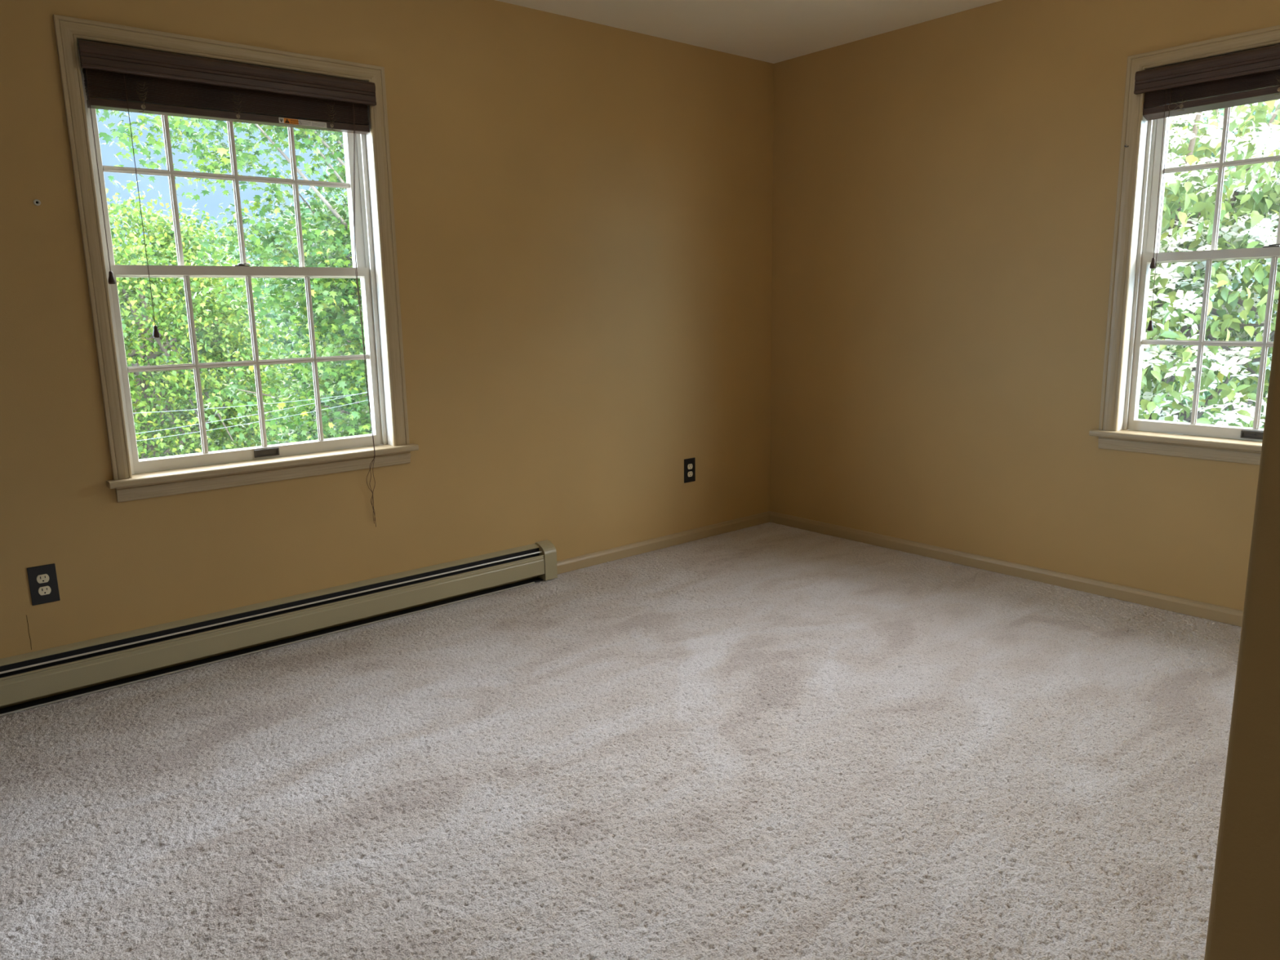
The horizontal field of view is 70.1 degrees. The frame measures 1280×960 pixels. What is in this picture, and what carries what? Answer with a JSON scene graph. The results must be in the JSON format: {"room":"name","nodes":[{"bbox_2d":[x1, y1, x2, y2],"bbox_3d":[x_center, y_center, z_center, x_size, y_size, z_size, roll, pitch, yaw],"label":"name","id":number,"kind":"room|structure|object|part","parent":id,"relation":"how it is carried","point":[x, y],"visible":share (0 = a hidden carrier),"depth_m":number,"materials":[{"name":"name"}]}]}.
{"room":"empty bedroom","nodes":[
{"label":"empty bedroom","id":0,"kind":"room"},
{"bbox_2d":[0,0,773,708],"bbox_3d":[-1.168,-0.635,3.449,5.090,2.460,0.141,-10,14,-39],"label":"wall","id":1,"kind":"structure","parent":0,"point":[583,209],"depth_m":3.74,"materials":[{"name":"beige paint"}]},
{"bbox_2d":[33,199,40,205],"bbox_3d":[-1.822,-0.839,2.755,0.019,0.019,0.004,-10,14,-39],"label":"wall anchor","id":2,"kind":"object","parent":1,"relation":"attached to","point":[36,202],"visible":1,"depth_m":2.75,"materials":[{"name":"metal"}]},
{"bbox_2d":[26,563,60,605],"bbox_3d":[-1.895,0.332,2.896,0.076,0.124,0.008,-10,14,-39],"label":"wall outlet","id":3,"kind":"object","parent":1,"relation":"attached to","point":[42,580],"visible":1,"depth_m":2.89,"materials":[{"name":"black plastic"}]},
{"bbox_2d":[36,573,48,583],"bbox_3d":[-1.894,0.313,2.891,0.034,0.027,0.003,-10,14,-39],"label":"receptacle","id":4,"kind":"object","parent":3,"relation":"attached to","point":[41,578],"depth_m":2.89,"materials":[{"name":"beige plastic"}]},
{"bbox_2d":[38,586,51,595],"bbox_3d":[-1.893,0.352,2.899,0.034,0.027,0.003,-10,14,-39],"label":"receptacle","id":5,"kind":"object","parent":3,"relation":"attached to","point":[42,590],"depth_m":2.90,"materials":[{"name":"beige plastic"}]},
{"bbox_2d":[53,13,418,502],"bbox_3d":[-1.384,-0.737,3.243,1.086,1.486,0.243,-10,14,-39],"label":"window","id":6,"kind":"structure","parent":1,"relation":"in","point":[376,260],"depth_m":3.21,"materials":[{"name":"paint"}]},
{"bbox_2d":[77,39,376,527],"bbox_3d":[-1.333,-0.581,3.214,0.939,1.659,0.110,-10,14,-39],"label":"window blind","id":7,"kind":"object","parent":6,"relation":"attached to","point":[117,77],"visible":1,"depth_m":3.02,"materials":[{"name":"brown fabric"}]},
{"bbox_3d":[-1.685,-0.973,2.833,0.004,0.653,0.002,-10,14,-39],"label":"tilt cord","id":8,"kind":"part","parent":7,"relation":"part of","materials":[{"name":"black fabric"}]},
{"bbox_3d":[-1.602,-0.903,2.917,0.008,0.826,0.002,-10,14,-39],"label":"tilt cord","id":9,"kind":"part","parent":7,"relation":"part of","materials":[{"name":"black fabric"}]},
{"bbox_3d":[-1.577,-1.215,2.890,0.036,0.094,0.010,-10,14,-39],"label":"ladder cord","id":10,"kind":"part","parent":7,"relation":"part of","materials":[{"name":"brown fabric"}]},
{"bbox_3d":[-1.364,-1.237,3.110,0.905,0.034,0.052,-10,14,-39],"label":"rail","id":11,"kind":"part","parent":7,"relation":"part of","materials":[{"name":"brown wood"}]},
{"bbox_3d":[-1.356,-1.257,3.073,0.035,0.092,0.010,-10,14,-39],"label":"ladder cord","id":12,"kind":"part","parent":7,"relation":"part of","materials":[{"name":"brown fabric"}]},
{"bbox_3d":[-1.222,-1.256,3.193,0.051,0.017,0.001,-10,14,-39],"label":"orange panel","id":13,"kind":"part","parent":7,"relation":"part of","materials":[{"name":"orange paper"}]},
{"bbox_2d":[299,120,325,126],"bbox_3d":[-1.164,-1.266,3.241,0.094,0.012,0.001,-10,14,-39],"label":"label","id":14,"kind":"object","parent":7,"relation":"attached to","point":[302,123],"depth_m":3.24,"materials":[{"name":"white paper"}]},
{"bbox_3d":[-1.109,-1.307,3.277,0.039,0.096,0.009,-10,14,-38],"label":"ladder cord","id":15,"kind":"part","parent":7,"relation":"part of","materials":[{"name":"brown fabric"}]},
{"bbox_3d":[-1.049,-0.606,3.431,0.045,1.615,0.062,-1,11,-1],"label":"lift cord","id":16,"kind":"part","parent":7,"relation":"part of","materials":[{"name":"brown fabric"}]},
{"bbox_3d":[-1.422,-1.070,3.213,0.901,0.698,0.031,-10,14,-39],"label":"sash","id":17,"kind":"part","parent":6,"relation":"part of","materials":[{"name":"white paint"}]},
{"bbox_3d":[-1.387,-0.422,3.311,0.901,0.689,0.031,-10,14,-39],"label":"sash","id":18,"kind":"part","parent":6,"relation":"part of","materials":[{"name":"white paint"}]},
{"bbox_2d":[0,539,557,716],"bbox_3d":[-1.709,0.595,3.060,3.438,0.169,0.072,-10,14,-39],"label":"baseboard heater","id":19,"kind":"object","parent":1,"relation":"attached to","point":[49,673],"visible":1,"depth_m":3.30,"materials":[{"name":"metal"}]},
{"bbox_2d":[556,511,769,574],"bbox_3d":[0.160,0.308,4.660,1.512,0.060,0.012,-10,14,-39],"label":"baseboard","id":20,"kind":"structure","parent":1,"relation":"attached to","point":[577,562],"depth_m":4.60,"materials":[{"name":"beige paint"}]},
{"bbox_2d":[684,457,695,483],"bbox_3d":[0.256,-0.050,4.683,0.076,0.124,0.008,-10,14,-39],"label":"wall outlet","id":21,"kind":"object","parent":1,"relation":"attached to","point":[689,464],"visible":1,"depth_m":4.68,"materials":[{"name":"black plastic"}]},
{"bbox_2d":[687,463,692,469],"bbox_3d":[0.257,-0.069,4.677,0.034,0.027,0.003,-10,14,-39],"label":"receptacle","id":22,"kind":"object","parent":21,"relation":"attached to","point":[689,465],"depth_m":4.67,"materials":[{"name":"beige plastic"}]},
{"bbox_2d":[687,471,693,476],"bbox_3d":[0.258,-0.030,4.685,0.034,0.027,0.003,-10,14,-39],"label":"receptacle","id":23,"kind":"object","parent":21,"relation":"attached to","point":[690,473],"depth_m":4.68,"materials":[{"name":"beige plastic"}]},
{"bbox_2d":[0,522,1241,959],"bbox_3d":[0.493,0.920,1.634,5.000,0.010,5.150,-10,14,-39],"label":"floor","id":24,"kind":"structure","parent":0,"point":[768,740],"depth_m":2.37,"materials":[{"name":"beige carpet"}]},
{"bbox_2d":[496,0,1001,63],"bbox_3d":[0.452,-1.594,1.220,5.600,0.250,5.750,-10,14,-39],"label":"ceiling","id":25,"kind":"structure","parent":0,"point":[770,31],"depth_m":3.93,"materials":[{"name":"paint"}]},
{"bbox_2d":[769,0,1279,610],"bbox_3d":[1.819,-0.747,3.739,0.140,2.460,3.262,-10,14,-39],"label":"wall","id":26,"kind":"structure","parent":0,"point":[944,189],"depth_m":4.00,"materials":[{"name":"beige paint"}]},
{"bbox_2d":[769,511,1243,626],"bbox_3d":[1.750,0.415,3.952,0.012,0.060,3.162,-10,14,-39],"label":"baseboard","id":27,"kind":"structure","parent":26,"relation":"attached to","point":[1221,614],"depth_m":3.99,"materials":[{"name":"beige paint"}]},
{"bbox_2d":[1088,25,1279,465],"bbox_3d":[2.242,-0.799,3.215,0.243,1.486,1.086,-10,14,-39],"label":"window","id":28,"kind":"structure","parent":26,"relation":"in","point":[1136,204],"depth_m":3.48,"materials":[{"name":"paint"}]},
{"bbox_3d":[2.258,-0.484,3.282,0.031,0.689,0.901,-10,14,-39],"label":"sash","id":29,"kind":"part","parent":28,"relation":"part of","materials":[{"name":"white paint"}]},
{"bbox_2d":[1133,44,1279,330],"bbox_3d":[2.186,-0.992,3.136,0.092,0.952,0.953,-10,14,-39],"label":"window blind","id":30,"kind":"object","parent":28,"relation":"attached to","point":[1252,76],"visible":1,"depth_m":3.23,"materials":[{"name":"brown wood"}]},
{"bbox_3d":[1.932,-1.149,3.385,0.002,0.650,0.008,-10,14,-39],"label":"tilt cord","id":31,"kind":"part","parent":30,"relation":"part of","materials":[{"name":"black fabric"}]},
{"bbox_3d":[1.943,-1.033,3.397,0.002,0.883,0.003,-10,14,-39],"label":"tilt cord","id":32,"kind":"part","parent":30,"relation":"part of","materials":[{"name":"black fabric"}]},
{"bbox_3d":[2.194,-1.317,3.087,0.050,0.046,0.930,-10,14,-39],"label":"rail","id":33,"kind":"part","parent":30,"relation":"part of","materials":[{"name":"brown wood"}]},
{"bbox_3d":[2.272,-1.133,3.180,0.031,0.698,0.901,-10,14,-39],"label":"sash","id":34,"kind":"part","parent":28,"relation":"part of","materials":[{"name":"white paint"}]},
{"bbox_2d":[1204,288,1279,959],"bbox_3d":[2.217,-0.196,0.850,3.060,2.460,1.938,-10,14,-39],"label":"wall","id":35,"kind":"structure","parent":0,"point":[1244,921],"depth_m":0.65,"materials":[{"name":"beige paint"}]},
{"label":"outside","id":36,"kind":"structure","parent":0,"visible":0},
{"bbox_2d":[137,391,367,433],"bbox_3d":[-3.091,-0.498,6.918,2.281,0.197,0.003,-10,14,-39],"label":"overhead cable","id":37,"kind":"object","parent":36,"point":[365,392],"visible":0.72,"depth_m":6.97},
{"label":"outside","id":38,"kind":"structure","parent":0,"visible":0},
{"bbox_2d":[141,351,1267,468],"bbox_3d":[29.264,-3.469,38.410,93.400,0.200,166.000,-10,14,-39],"label":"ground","id":39,"kind":"structure","parent":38,"point":[1196,351],"depth_m":39.60,"materials":[{"name":"green plant"}]},
{"bbox_2d":[105,180,320,473],"bbox_3d":[-7.779,-0.900,14.535,5.208,7.356,5.330,-5,12,-21],"label":"bushy tree","id":40,"kind":"object","parent":39,"relation":"on","point":[145,388],"visible":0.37,"depth_m":13.72,"materials":[{"name":"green plant"}]},
{"bbox_2d":[115,216,352,455],"bbox_3d":[-11.311,-1.927,26.432,13.178,10.829,8.338,-7,12,-29],"label":"shade tree","id":41,"kind":"object","parent":39,"relation":"on","point":[257,257],"visible":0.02,"depth_m":24.49,"materials":[{"name":"green plant"}]},
{"bbox_2d":[95,108,375,457],"bbox_3d":[-2.333,-0.858,10.129,4.555,6.632,2.406,-10,14,-39],"label":"maple tree","id":42,"kind":"object","parent":39,"relation":"on","point":[357,415],"visible":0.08,"depth_m":8.43,"materials":[{"name":"green plant"}]},
{"bbox_2d":[227,160,371,446],"bbox_3d":[-5.302,-2.508,21.975,8.980,11.225,7.018,-11,15,-42],"label":"shade tree","id":43,"kind":"object","parent":39,"relation":"on","point":[286,343],"visible":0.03,"depth_m":19.91,"materials":[{"name":"green plant"}]},
{"bbox_2d":[1137,98,1279,441],"bbox_3d":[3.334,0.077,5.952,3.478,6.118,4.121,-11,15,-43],"label":"tree","id":44,"kind":"object","parent":39,"relation":"on","point":[1252,222],"visible":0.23,"depth_m":4.84,"materials":[{"name":"green plant"}]},
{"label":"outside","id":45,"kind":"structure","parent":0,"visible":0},
{"bbox_2d":[138,392,367,413],"bbox_3d":[-3.092,-0.571,6.904,2.281,0.037,0.003,-10,14,-39],"label":"overhead cable","id":46,"kind":"object","parent":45,"point":[364,393],"visible":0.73,"depth_m":6.96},
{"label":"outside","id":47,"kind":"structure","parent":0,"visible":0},
{"bbox_2d":[138,400,367,440],"bbox_3d":[-3.090,-0.441,6.929,2.281,0.177,0.003,-10,14,-39],"label":"overhead cable","id":48,"kind":"object","parent":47,"point":[366,400],"visible":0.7,"depth_m":7.02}
]}

